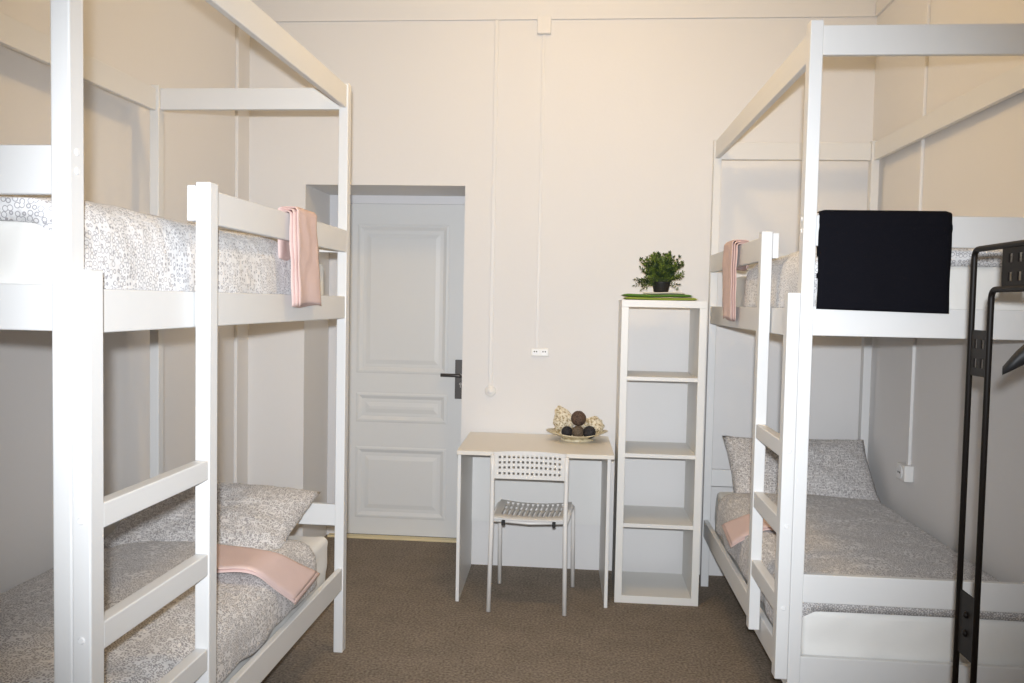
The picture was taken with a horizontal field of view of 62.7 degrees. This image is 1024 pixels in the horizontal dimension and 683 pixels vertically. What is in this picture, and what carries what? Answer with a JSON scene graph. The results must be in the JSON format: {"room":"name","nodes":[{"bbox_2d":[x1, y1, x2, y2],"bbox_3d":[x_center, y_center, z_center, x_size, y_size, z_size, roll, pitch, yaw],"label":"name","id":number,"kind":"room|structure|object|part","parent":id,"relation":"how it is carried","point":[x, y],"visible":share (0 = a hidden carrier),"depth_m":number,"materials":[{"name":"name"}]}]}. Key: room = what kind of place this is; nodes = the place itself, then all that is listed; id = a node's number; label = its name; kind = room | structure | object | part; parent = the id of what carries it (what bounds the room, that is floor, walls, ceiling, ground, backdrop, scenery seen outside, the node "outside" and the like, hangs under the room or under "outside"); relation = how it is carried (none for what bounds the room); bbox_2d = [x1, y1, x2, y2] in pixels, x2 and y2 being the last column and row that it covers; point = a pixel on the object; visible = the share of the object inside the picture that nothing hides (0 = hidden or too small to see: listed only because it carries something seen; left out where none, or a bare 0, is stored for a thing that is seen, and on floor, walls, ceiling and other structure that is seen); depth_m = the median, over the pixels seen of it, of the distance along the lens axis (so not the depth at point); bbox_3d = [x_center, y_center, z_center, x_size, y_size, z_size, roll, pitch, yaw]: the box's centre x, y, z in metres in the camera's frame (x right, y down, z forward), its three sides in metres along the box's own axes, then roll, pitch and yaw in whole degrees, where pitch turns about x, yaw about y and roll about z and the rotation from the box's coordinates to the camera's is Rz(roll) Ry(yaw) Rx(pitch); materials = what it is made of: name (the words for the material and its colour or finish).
{"room":"dormitory","nodes":[
{"label":"dormitory","id":0,"kind":"room"},
{"bbox_2d":[0,0,249,593],"bbox_3d":[-1.823,-0.330,1.337,0.200,3.320,6.580,1,3,5],"label":"wall","id":1,"kind":"structure","parent":0,"point":[163,43],"depth_m":3.37,"materials":[{"name":"paint"}]},
{"bbox_2d":[234,25,240,482],"bbox_3d":[-1.448,-0.492,4.427,0.018,3.270,0.030,1,3,5],"label":"cable conduit","id":2,"kind":"object","parent":1,"relation":"attached to","point":[238,30],"visible":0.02,"depth_m":4.43,"materials":[{"name":"white plastic"}]},
{"bbox_2d":[261,533,782,682],"bbox_3d":[-0.089,1.403,1.643,3.686,0.100,7.330,1,3,5],"label":"floor","id":3,"kind":"structure","parent":0,"point":[405,623],"depth_m":3.65,"materials":[{"name":"brown carpet"}]},
{"bbox_2d":[0,0,351,682],"bbox_3d":[-1.138,0.152,2.520,0.859,2.274,1.824,1,3,5],"label":"bunk bed","id":4,"kind":"object","parent":3,"relation":"on","point":[76,307],"visible":0.88,"depth_m":2.01,"materials":[{"name":"white wood"}]},
{"bbox_3d":[-1.224,-0.332,1.617,0.740,0.092,0.022,1,3,5],"label":"guard rail","id":5,"kind":"part","parent":4,"relation":"part of","materials":[{"name":"white wood"}]},
{"bbox_3d":[-1.229,-0.073,1.629,0.740,0.088,0.022,1,3,5],"label":"rail","id":6,"kind":"part","parent":4,"relation":"part of","materials":[{"name":"white wood"}]},
{"bbox_3d":[-0.847,0.201,1.607,0.038,2.274,0.045,1,3,5],"label":"post","id":7,"kind":"part","parent":4,"relation":"part of","materials":[{"name":"white wood"}]},
{"bbox_3d":[-1.518,-0.931,2.509,0.022,0.088,1.723,1,3,5],"label":"rail","id":8,"kind":"part","parent":4,"relation":"part of","materials":[{"name":"white wood"}]},
{"bbox_3d":[-1.454,0.105,3.438,0.038,2.270,0.045,1,3,5],"label":"post","id":9,"kind":"part","parent":4,"relation":"part of","materials":[{"name":"white wood"}]},
{"bbox_2d":[0,220,323,295],"bbox_3d":[-1.160,-0.180,2.472,0.748,0.212,1.668,1,3,5],"label":"mattress","id":10,"kind":"object","parent":4,"relation":"on","point":[25,247],"visible":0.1,"depth_m":1.62,"materials":[{"name":"white fabric"}]},
{"bbox_2d":[0,195,291,294],"bbox_3d":[-1.157,-0.234,2.282,0.763,0.237,1.310,1,3,5],"label":"duvet","id":11,"kind":"object","parent":10,"relation":"on","point":[133,250],"visible":0.67,"depth_m":1.93,"materials":[{"name":"fabric"}]},
{"bbox_3d":[-0.754,-0.097,2.473,0.038,0.088,1.723,1,3,5],"label":"rail","id":12,"kind":"part","parent":4,"relation":"part of","materials":[{"name":"white wood"}]},
{"bbox_3d":[-1.045,-0.967,3.353,0.740,0.085,0.022,1,3,5],"label":"rail","id":13,"kind":"part","parent":4,"relation":"part of","materials":[{"name":"white wood"}]},
{"bbox_3d":[-0.723,-0.367,2.683,0.021,0.087,1.275,1,3,5],"label":"guard rail","id":14,"kind":"part","parent":4,"relation":"part of","materials":[{"name":"white wood"}]},
{"bbox_2d":[222,536,327,682],"bbox_3d":[-1.175,0.904,2.541,0.755,0.217,1.708,1,3,5],"label":"mattress","id":15,"kind":"object","parent":4,"relation":"on","point":[318,545],"visible":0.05,"depth_m":3.23,"materials":[{"name":"white fabric"}]},
{"bbox_2d":[0,539,316,682],"bbox_3d":[-1.164,0.834,2.417,0.777,0.241,1.478,1,3,5],"label":"duvet","id":16,"kind":"object","parent":15,"relation":"on","point":[248,609],"visible":0.5,"depth_m":2.36,"materials":[{"name":"fabric"}]},
{"bbox_2d":[104,483,320,549],"bbox_3d":[-1.122,0.671,3.130,0.680,0.232,0.476,1,3,7],"label":"pillow","id":17,"kind":"object","parent":16,"relation":"on","point":[262,517],"visible":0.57,"depth_m":3.03,"materials":[{"name":"fabric"}]},
{"bbox_2d":[217,544,319,604],"bbox_3d":[-0.872,0.774,2.812,0.325,0.179,0.460,1,3,5],"label":"towel","id":18,"kind":"object","parent":16,"relation":"on","point":[288,577],"visible":0.83,"depth_m":2.74,"materials":[{"name":"pink fabric"}]},
{"bbox_3d":[-0.740,-0.922,2.435,0.022,0.087,1.723,1,3,5],"label":"rail","id":19,"kind":"part","parent":4,"relation":"part of","materials":[{"name":"white wood"}]},
{"bbox_3d":[-1.056,-0.406,3.379,0.740,0.087,0.022,1,3,5],"label":"guard rail","id":20,"kind":"part","parent":4,"relation":"part of","materials":[{"name":"white wood"}]},
{"bbox_3d":[-0.776,0.995,2.525,0.022,0.088,1.723,1,3,5],"label":"rail","id":21,"kind":"part","parent":4,"relation":"part of","materials":[{"name":"white wood"}]},
{"bbox_2d":[278,206,320,307],"bbox_3d":[-0.712,-0.277,2.806,0.086,0.326,0.289,1,3,5],"label":"towel","id":22,"kind":"object","parent":4,"relation":"hanging from","point":[301,248],"visible":0.94,"depth_m":2.74,"materials":[{"name":"pink fabric"}]},
{"bbox_3d":[-1.078,0.690,3.430,0.740,0.087,0.022,1,3,5],"label":"rail","id":23,"kind":"part","parent":4,"relation":"part of","materials":[{"name":"white wood"}]},
{"bbox_3d":[-0.679,0.122,3.365,0.038,2.274,0.045,1,3,5],"label":"post","id":24,"kind":"part","parent":4,"relation":"part of","materials":[{"name":"white wood"}]},
{"bbox_2d":[486,451,574,615],"bbox_3d":[0.105,0.870,4.035,0.402,0.742,0.417,1,3,5],"label":"chair","id":25,"kind":"object","parent":3,"relation":"on","point":[568,509],"visible":1,"depth_m":3.87,"materials":[{"name":"white plastic"}]},
{"bbox_3d":[-0.098,0.882,3.865,0.023,0.725,0.044,2,3,17],"label":"leg","id":26,"kind":"part","parent":25,"relation":"part of","materials":[{"name":"white metal"}]},
{"bbox_3d":[-0.079,1.019,4.074,0.022,0.432,0.385,1,3,6],"label":"leg","id":27,"kind":"part","parent":25,"relation":"part of","materials":[{"name":"white metal"}]},
{"bbox_3d":[0.078,0.839,3.899,0.339,0.024,0.016,1,3,5],"label":"seat frame","id":28,"kind":"part","parent":25,"relation":"part of","materials":[{"name":"white metal"}]},
{"bbox_3d":[0.082,0.572,3.861,0.333,0.131,0.042,1,3,5],"label":"backrest","id":29,"kind":"part","parent":25,"relation":"part of","materials":[{"name":"white plastic"}]},
{"bbox_3d":[0.107,0.824,4.047,0.362,0.046,0.378,1,3,5],"label":"seat","id":30,"kind":"part","parent":25,"relation":"part of","materials":[{"name":"white plastic"}]},
{"bbox_3d":[0.101,0.828,4.158,0.339,0.024,0.016,1,3,5],"label":"seat frame","id":31,"kind":"part","parent":25,"relation":"part of","materials":[{"name":"white metal"}]},
{"bbox_3d":[0.244,0.890,3.836,0.023,0.725,0.044,1,3,-8],"label":"leg","id":32,"kind":"part","parent":25,"relation":"part of","materials":[{"name":"white metal"}]},
{"bbox_3d":[0.273,1.028,4.045,0.026,0.432,0.388,2,3,11],"label":"leg","id":33,"kind":"part","parent":25,"relation":"part of","materials":[{"name":"white metal"}]},
{"bbox_2d":[455,432,614,607],"bbox_3d":[0.118,0.871,4.227,0.752,0.728,0.586,1,3,5],"label":"desk","id":34,"kind":"object","parent":3,"relation":"on","point":[589,462],"visible":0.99,"depth_m":4.43,"materials":[{"name":"beige laminate"}]},
{"bbox_3d":[-0.238,0.873,4.257,0.016,0.708,0.545,1,3,3],"label":"panel","id":35,"kind":"part","parent":34,"relation":"part of","materials":[{"name":"white laminate"}]},
{"bbox_3d":[0.131,0.744,4.494,0.688,0.458,0.012,1,3,4],"label":"panel","id":36,"kind":"part","parent":34,"relation":"part of","materials":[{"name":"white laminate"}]},
{"bbox_2d":[546,428,607,441],"bbox_3d":[0.333,0.480,4.313,0.284,0.054,0.243,3,3,33],"label":"dish","id":37,"kind":"object","parent":34,"relation":"on","point":[571,438],"visible":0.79,"depth_m":4.26,"materials":[{"name":"beige ceramic"}]},
{"bbox_2d":[553,406,573,433],"bbox_3d":[0.272,0.410,4.360,0.119,0.155,0.074,1,3,5],"label":"ornament","id":38,"kind":"object","parent":37,"relation":"on","point":[562,417],"visible":0.69,"depth_m":4.33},
{"bbox_2d":[561,426,571,435],"bbox_3d":[0.280,0.459,4.273,0.059,0.058,0.058,1,3,5],"label":"decorative ball","id":39,"kind":"object","parent":37,"relation":"on","point":[566,430],"visible":0.94,"depth_m":4.25,"materials":[{"name":"black wicker"}]},
{"bbox_2d":[572,426,582,436],"bbox_3d":[0.335,0.459,4.270,0.065,0.064,0.064,1,3,5],"label":"decorative ball","id":40,"kind":"object","parent":37,"relation":"on","point":[577,431],"visible":0.89,"depth_m":4.25,"materials":[{"name":"brown wicker"}]},
{"bbox_2d":[571,411,585,425],"bbox_3d":[0.340,0.392,4.284,0.078,0.078,0.077,1,3,5],"label":"decorative ball","id":41,"kind":"object","parent":40,"relation":"on","point":[578,418],"visible":1,"depth_m":4.26,"materials":[{"name":"brown wicker"}]},
{"bbox_2d":[583,426,595,438],"bbox_3d":[0.392,0.460,4.259,0.066,0.066,0.066,1,3,5],"label":"decorative ball","id":42,"kind":"object","parent":37,"relation":"on","point":[588,430],"visible":0.91,"depth_m":4.24,"materials":[{"name":"black wicker"}]},
{"bbox_2d":[581,416,604,433],"bbox_3d":[0.417,0.436,4.350,0.125,0.103,0.073,1,3,5],"label":"ornament","id":43,"kind":"object","parent":37,"relation":"on","point":[594,421],"visible":0.58,"depth_m":4.32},
{"bbox_3d":[0.464,0.889,4.210,0.016,0.708,0.545,1,3,3],"label":"panel","id":44,"kind":"part","parent":34,"relation":"part of","materials":[{"name":"white laminate"}]},
{"bbox_2d":[612,300,706,605],"bbox_3d":[0.719,0.524,4.167,0.397,1.452,0.370,1,3,5],"label":"shelf unit","id":45,"kind":"object","parent":3,"relation":"on","point":[682,589],"visible":1,"depth_m":4.03,"materials":[{"name":"white laminate"}]},
{"bbox_3d":[0.537,0.536,4.183,0.034,1.418,0.370,1,3,5],"label":"panel","id":46,"kind":"part","parent":45,"relation":"part of","materials":[{"name":"white wood"}]},
{"bbox_3d":[0.704,1.231,4.200,0.329,0.036,0.370,1,3,5],"label":"panel","id":47,"kind":"part","parent":45,"relation":"part of","materials":[{"name":"white wood"}]},
{"bbox_2d":[623,297,697,300],"bbox_3d":[0.721,-0.208,4.108,0.345,0.016,0.240,1,3,5],"label":"folded napkin","id":48,"kind":"object","parent":45,"relation":"on","point":[627,298],"visible":0.85,"depth_m":4.00,"materials":[{"name":"fabric"}]},
{"bbox_2d":[622,294,691,296],"bbox_3d":[0.705,-0.224,4.109,0.333,0.015,0.241,1,3,5],"label":"folded napkin","id":49,"kind":"object","parent":48,"relation":"on","point":[628,295],"visible":0.94,"depth_m":4.00,"materials":[{"name":"green fabric"}]},
{"bbox_2d":[642,292,683,293],"bbox_3d":[0.747,-0.237,4.125,0.200,0.011,0.200,2,3,14],"label":"folded napkin","id":50,"kind":"object","parent":49,"relation":"on","point":[642,292],"visible":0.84,"depth_m":4.04,"materials":[{"name":"beige fabric"}]},
{"bbox_2d":[632,250,684,291],"bbox_3d":[0.717,-0.344,4.098,0.262,0.204,0.239,1,3,5],"label":"potted fern","id":51,"kind":"object","parent":50,"relation":"on","point":[661,270],"visible":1,"depth_m":4.06,"materials":[{"name":"green plant"}]},
{"bbox_2d":[652,282,670,291],"bbox_3d":[0.727,-0.266,4.095,0.092,0.050,0.092,1,3,5],"label":"pot","id":52,"kind":"object","parent":51,"relation":"attached to","point":[657,286],"depth_m":4.06,"materials":[{"name":"black plastic"}]},
{"bbox_3d":[0.733,-0.184,4.133,0.397,0.034,0.370,1,3,5],"label":"panel","id":53,"kind":"part","parent":45,"relation":"part of","materials":[{"name":"white wood"}]},
{"bbox_3d":[0.899,0.545,4.152,0.034,1.418,0.370,1,3,5],"label":"panel","id":54,"kind":"part","parent":45,"relation":"part of","materials":[{"name":"white wood"}]},
{"bbox_2d":[700,20,1023,682],"bbox_3d":[1.306,0.162,3.361,0.841,2.274,1.772,1,3,5],"label":"bunk bed","id":55,"kind":"object","parent":3,"relation":"on","point":[799,320],"visible":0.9,"depth_m":2.53,"materials":[{"name":"white wood"}]},
{"bbox_3d":[1.006,0.121,4.253,0.038,2.260,0.045,1,3,5],"label":"post","id":56,"kind":"part","parent":55,"relation":"part of","materials":[{"name":"white wood"}]},
{"bbox_3d":[1.374,0.701,4.249,0.723,0.087,0.022,1,3,5],"label":"rail","id":57,"kind":"part","parent":55,"relation":"part of","materials":[{"name":"white wood"}]},
{"bbox_2d":[722,239,748,320],"bbox_3d":[0.951,-0.258,3.575,0.085,0.342,0.278,1,3,5],"label":"towel","id":58,"kind":"object","parent":55,"relation":"hanging from","point":[730,253],"visible":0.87,"depth_m":3.50,"materials":[{"name":"pink fabric"}]},
{"bbox_3d":[0.919,0.987,3.433,0.022,0.088,1.680,1,3,4],"label":"rail","id":59,"kind":"part","parent":55,"relation":"part of","materials":[{"name":"white wood"}]},
{"bbox_3d":[0.955,-0.359,3.541,0.021,0.087,1.338,1,3,4],"label":"guard rail","id":60,"kind":"part","parent":55,"relation":"part of","materials":[{"name":"white wood"}]},
{"bbox_3d":[0.941,-0.095,3.382,0.022,0.088,1.680,1,3,4],"label":"rail","id":61,"kind":"part","parent":55,"relation":"part of","materials":[{"name":"white wood"}]},
{"bbox_3d":[0.960,-0.916,3.343,0.022,0.087,1.680,1,3,4],"label":"rail","id":62,"kind":"part","parent":55,"relation":"part of","materials":[{"name":"white wood"}]},
{"bbox_3d":[1.396,-0.396,4.198,0.723,0.087,0.022,1,3,5],"label":"guard rail","id":63,"kind":"part","parent":55,"relation":"part of","materials":[{"name":"white wood"}]},
{"bbox_3d":[1.407,-0.944,4.172,0.723,0.085,0.022,1,3,5],"label":"rail","id":64,"kind":"part","parent":55,"relation":"part of","materials":[{"name":"white wood"}]},
{"bbox_3d":[0.874,0.192,2.534,0.038,2.274,0.045,1,3,5],"label":"post","id":65,"kind":"part","parent":55,"relation":"part of","materials":[{"name":"white wood"}]},
{"bbox_3d":[1.764,0.141,4.189,0.038,2.256,0.045,1,3,5],"label":"post","id":66,"kind":"part","parent":55,"relation":"part of","materials":[{"name":"white wood"}]},
{"bbox_2d":[715,492,1023,665],"bbox_3d":[1.312,0.906,3.374,0.738,0.233,1.661,1,3,5],"label":"mattress","id":67,"kind":"object","parent":55,"relation":"on","point":[865,635],"visible":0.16,"depth_m":2.56,"materials":[{"name":"white fabric"}]},
{"bbox_2d":[722,436,880,502],"bbox_3d":[1.394,0.636,4.053,0.700,0.311,0.304,1,3,1],"label":"pillow","id":68,"kind":"object","parent":67,"relation":"on","point":[836,467],"visible":0.49,"depth_m":4.00,"materials":[{"name":"fabric"}]},
{"bbox_2d":[716,493,1023,624],"bbox_3d":[1.279,0.841,3.243,0.761,0.251,1.403,1,3,5],"label":"duvet","id":69,"kind":"object","parent":67,"relation":"on","point":[851,536],"visible":0.59,"depth_m":3.05,"materials":[{"name":"fabric"}]},
{"bbox_2d":[722,514,772,547],"bbox_3d":[0.971,0.763,3.417,0.165,0.147,0.500,1,3,5],"label":"towel","id":70,"kind":"object","parent":69,"relation":"on","point":[736,530],"visible":0.59,"depth_m":3.43,"materials":[{"name":"pink fabric"}]},
{"bbox_2d":[736,266,1023,309],"bbox_3d":[1.336,-0.162,3.304,0.726,0.217,1.619,1,3,5],"label":"mattress","id":71,"kind":"object","parent":55,"relation":"on","point":[988,278],"visible":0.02,"depth_m":2.50,"materials":[{"name":"white fabric"}]},
{"bbox_2d":[744,247,1021,307],"bbox_3d":[1.291,-0.218,2.980,0.744,0.256,0.989,1,3,5],"label":"duvet","id":72,"kind":"object","parent":71,"relation":"on","point":[784,275],"visible":0.26,"depth_m":2.79,"materials":[{"name":"fabric"}]},
{"bbox_2d":[816,210,952,313],"bbox_3d":[1.094,-0.236,2.491,0.380,0.300,0.072,1,3,5],"label":"cloth","id":73,"kind":"object","parent":55,"relation":"hanging from","point":[869,260],"visible":1,"depth_m":2.46,"materials":[{"name":"black fabric"}]},
{"bbox_3d":[1.237,1.011,2.539,0.723,0.088,0.022,1,3,5],"label":"rail","id":74,"kind":"part","parent":55,"relation":"part of","materials":[{"name":"white wood"}]},
{"bbox_3d":[1.242,0.757,2.527,0.723,0.088,0.022,1,3,5],"label":"rail","id":75,"kind":"part","parent":55,"relation":"part of","materials":[{"name":"white wood"}]},
{"bbox_3d":[1.258,-0.054,2.489,0.723,0.088,0.022,1,3,5],"label":"rail","id":76,"kind":"part","parent":55,"relation":"part of","materials":[{"name":"white wood"}]},
{"bbox_3d":[1.264,-0.322,2.476,0.723,0.092,0.022,1,3,5],"label":"guard rail","id":77,"kind":"part","parent":55,"relation":"part of","materials":[{"name":"white wood"}]},
{"bbox_3d":[1.275,-0.879,2.450,0.723,0.087,0.022,1,3,5],"label":"rail","id":78,"kind":"part","parent":55,"relation":"part of","materials":[{"name":"white wood"}]},
{"bbox_3d":[1.722,-0.893,3.279,0.022,0.088,1.680,1,3,4],"label":"rail","id":79,"kind":"part","parent":55,"relation":"part of","materials":[{"name":"white wood"}]},
{"bbox_2d":[952,240,1023,682],"bbox_3d":[0.997,0.592,1.484,0.489,1.574,0.941,1,3,5],"label":"clothes rack","id":80,"kind":"object","parent":3,"relation":"on","point":[967,608],"visible":1,"depth_m":1.86,"materials":[{"name":"black metal"}]},
{"bbox_3d":[1.031,0.645,1.906,0.004,0.145,0.088,1,3,5],"label":"joining plate","id":81,"kind":"part","parent":80,"relation":"part of","materials":[{"name":"black metal"}]},
{"bbox_3d":[1.044,0.026,1.877,0.004,0.103,0.088,1,3,5],"label":"joining plate","id":82,"kind":"part","parent":80,"relation":"part of","materials":[{"name":"metal"}]},
{"bbox_3d":[0.998,0.623,1.510,0.013,1.455,0.717,1,3,5],"label":"frame","id":83,"kind":"part","parent":80,"relation":"part of","materials":[{"name":"black metal"}]},
{"bbox_3d":[1.036,-0.154,1.727,0.004,0.092,0.105,1,3,5],"label":"joining plate","id":84,"kind":"part","parent":80,"relation":"part of","materials":[{"name":"metal"}]},
{"bbox_2d":[1002,345,1023,374],"bbox_3d":[1.056,-0.021,1.516,0.290,0.181,0.037,3,3,27],"label":"hanger","id":85,"kind":"object","parent":80,"relation":"hanging from","point":[1016,360],"visible":1,"depth_m":1.56,"materials":[{"name":"black plastic"}]},
{"bbox_2d":[248,0,877,575],"bbox_3d":[0.224,-0.452,4.813,3.686,3.320,0.700,1,3,5],"label":"wall","id":86,"kind":"structure","parent":0,"point":[635,110],"depth_m":4.45,"materials":[{"name":"paint"}]},
{"bbox_2d":[327,533,455,542],"bbox_3d":[-0.680,1.176,5.029,0.854,0.012,0.048,1,3,5],"label":"trim","id":87,"kind":"structure","parent":86,"relation":"attached to","point":[363,536],"depth_m":5.02,"materials":[{"name":"beige wood"}]},
{"bbox_2d":[327,195,464,534],"bbox_3d":[-0.666,0.159,5.025,0.874,2.045,0.045,1,3,5],"label":"trim","id":88,"kind":"structure","parent":86,"relation":"attached to","point":[354,199],"depth_m":5.02,"materials":[{"name":"paint"}]},
{"bbox_2d":[347,204,464,537],"bbox_3d":[-0.644,0.179,5.001,0.824,1.983,0.110,1,3,5],"label":"door","id":89,"kind":"structure","parent":86,"relation":"in","point":[406,274],"depth_m":5.02,"materials":[{"name":"paint"}]},
{"bbox_3d":[-0.356,0.200,4.951,0.125,0.024,0.058,1,3,5],"label":"lever","id":90,"kind":"part","parent":89,"relation":"part of","materials":[{"name":"grey metal"}]},
{"bbox_3d":[-0.309,0.225,4.984,0.058,0.232,0.012,1,3,5],"label":"handle","id":91,"kind":"part","parent":89,"relation":"part of","materials":[{"name":"grey metal"}]},
{"bbox_2d":[485,386,495,396],"bbox_3d":[-0.116,0.267,4.508,0.060,0.060,0.031,1,3,5],"label":"wall switch","id":92,"kind":"object","parent":86,"relation":"attached to","point":[490,391],"visible":1,"depth_m":4.50,"materials":[{"name":"beige plastic"}]},
{"bbox_2d":[488,20,498,385],"bbox_3d":[-0.098,-0.725,4.471,0.022,1.940,0.012,1,3,5],"label":"cable conduit","id":93,"kind":"object","parent":86,"relation":"attached to","point":[496,47],"visible":1,"depth_m":4.46,"materials":[{"name":"white plastic"}]},
{"bbox_2d":[531,348,548,356],"bbox_3d":[0.149,0.058,4.483,0.098,0.044,0.016,1,3,5],"label":"double socket","id":94,"kind":"object","parent":86,"relation":"attached to","point":[544,352],"visible":1,"depth_m":4.48,"materials":[{"name":"beige plastic"}]},
{"bbox_2d":[535,35,544,347],"bbox_3d":[0.150,-0.788,4.449,0.016,1.652,0.008,1,3,5],"label":"cable conduit","id":95,"kind":"object","parent":86,"relation":"attached to","point":[543,36],"visible":1,"depth_m":4.44,"materials":[{"name":"white plastic"}]},
{"bbox_2d":[537,16,550,34],"bbox_3d":[0.169,-1.654,4.395,0.072,0.090,0.034,1,3,5],"label":"junction box","id":96,"kind":"object","parent":86,"relation":"attached to","point":[543,22],"visible":1,"depth_m":4.38,"materials":[{"name":"white plastic"}]},
{"bbox_2d":[260,2,875,21],"bbox_3d":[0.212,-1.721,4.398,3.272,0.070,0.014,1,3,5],"label":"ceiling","id":97,"kind":"structure","parent":86,"relation":"attached to","point":[769,10],"depth_m":4.38,"materials":[{"name":"paint"}]},
{"bbox_2d":[867,0,1023,582],"bbox_3d":[1.649,-0.246,1.043,0.200,3.320,6.580,1,3,5],"label":"wall","id":98,"kind":"structure","parent":0,"point":[974,166],"depth_m":3.32,"materials":[{"name":"paint"}]},
{"bbox_2d":[876,0,893,15],"bbox_3d":[1.576,-1.538,1.084,0.014,0.070,6.366,1,3,5],"label":"trim","id":99,"kind":"structure","parent":98,"relation":"attached to","point":[881,5],"depth_m":4.17,"materials":[{"name":"paint"}]},
{"bbox_2d":[896,462,913,482],"bbox_3d":[1.732,0.577,3.710,0.046,0.072,0.100,1,3,5],"label":"wall socket","id":100,"kind":"object","parent":98,"relation":"attached to","point":[904,472],"visible":1,"depth_m":3.67,"materials":[{"name":"beige plastic"}]},
{"bbox_2d":[906,0,930,464],"bbox_3d":[1.774,-0.731,3.644,0.014,2.590,0.023,1,3,5],"label":"cable conduit","id":101,"kind":"object","parent":98,"relation":"attached to","point":[928,2],"visible":0.52,"depth_m":3.64,"materials":[{"name":"white plastic"}]}
]}

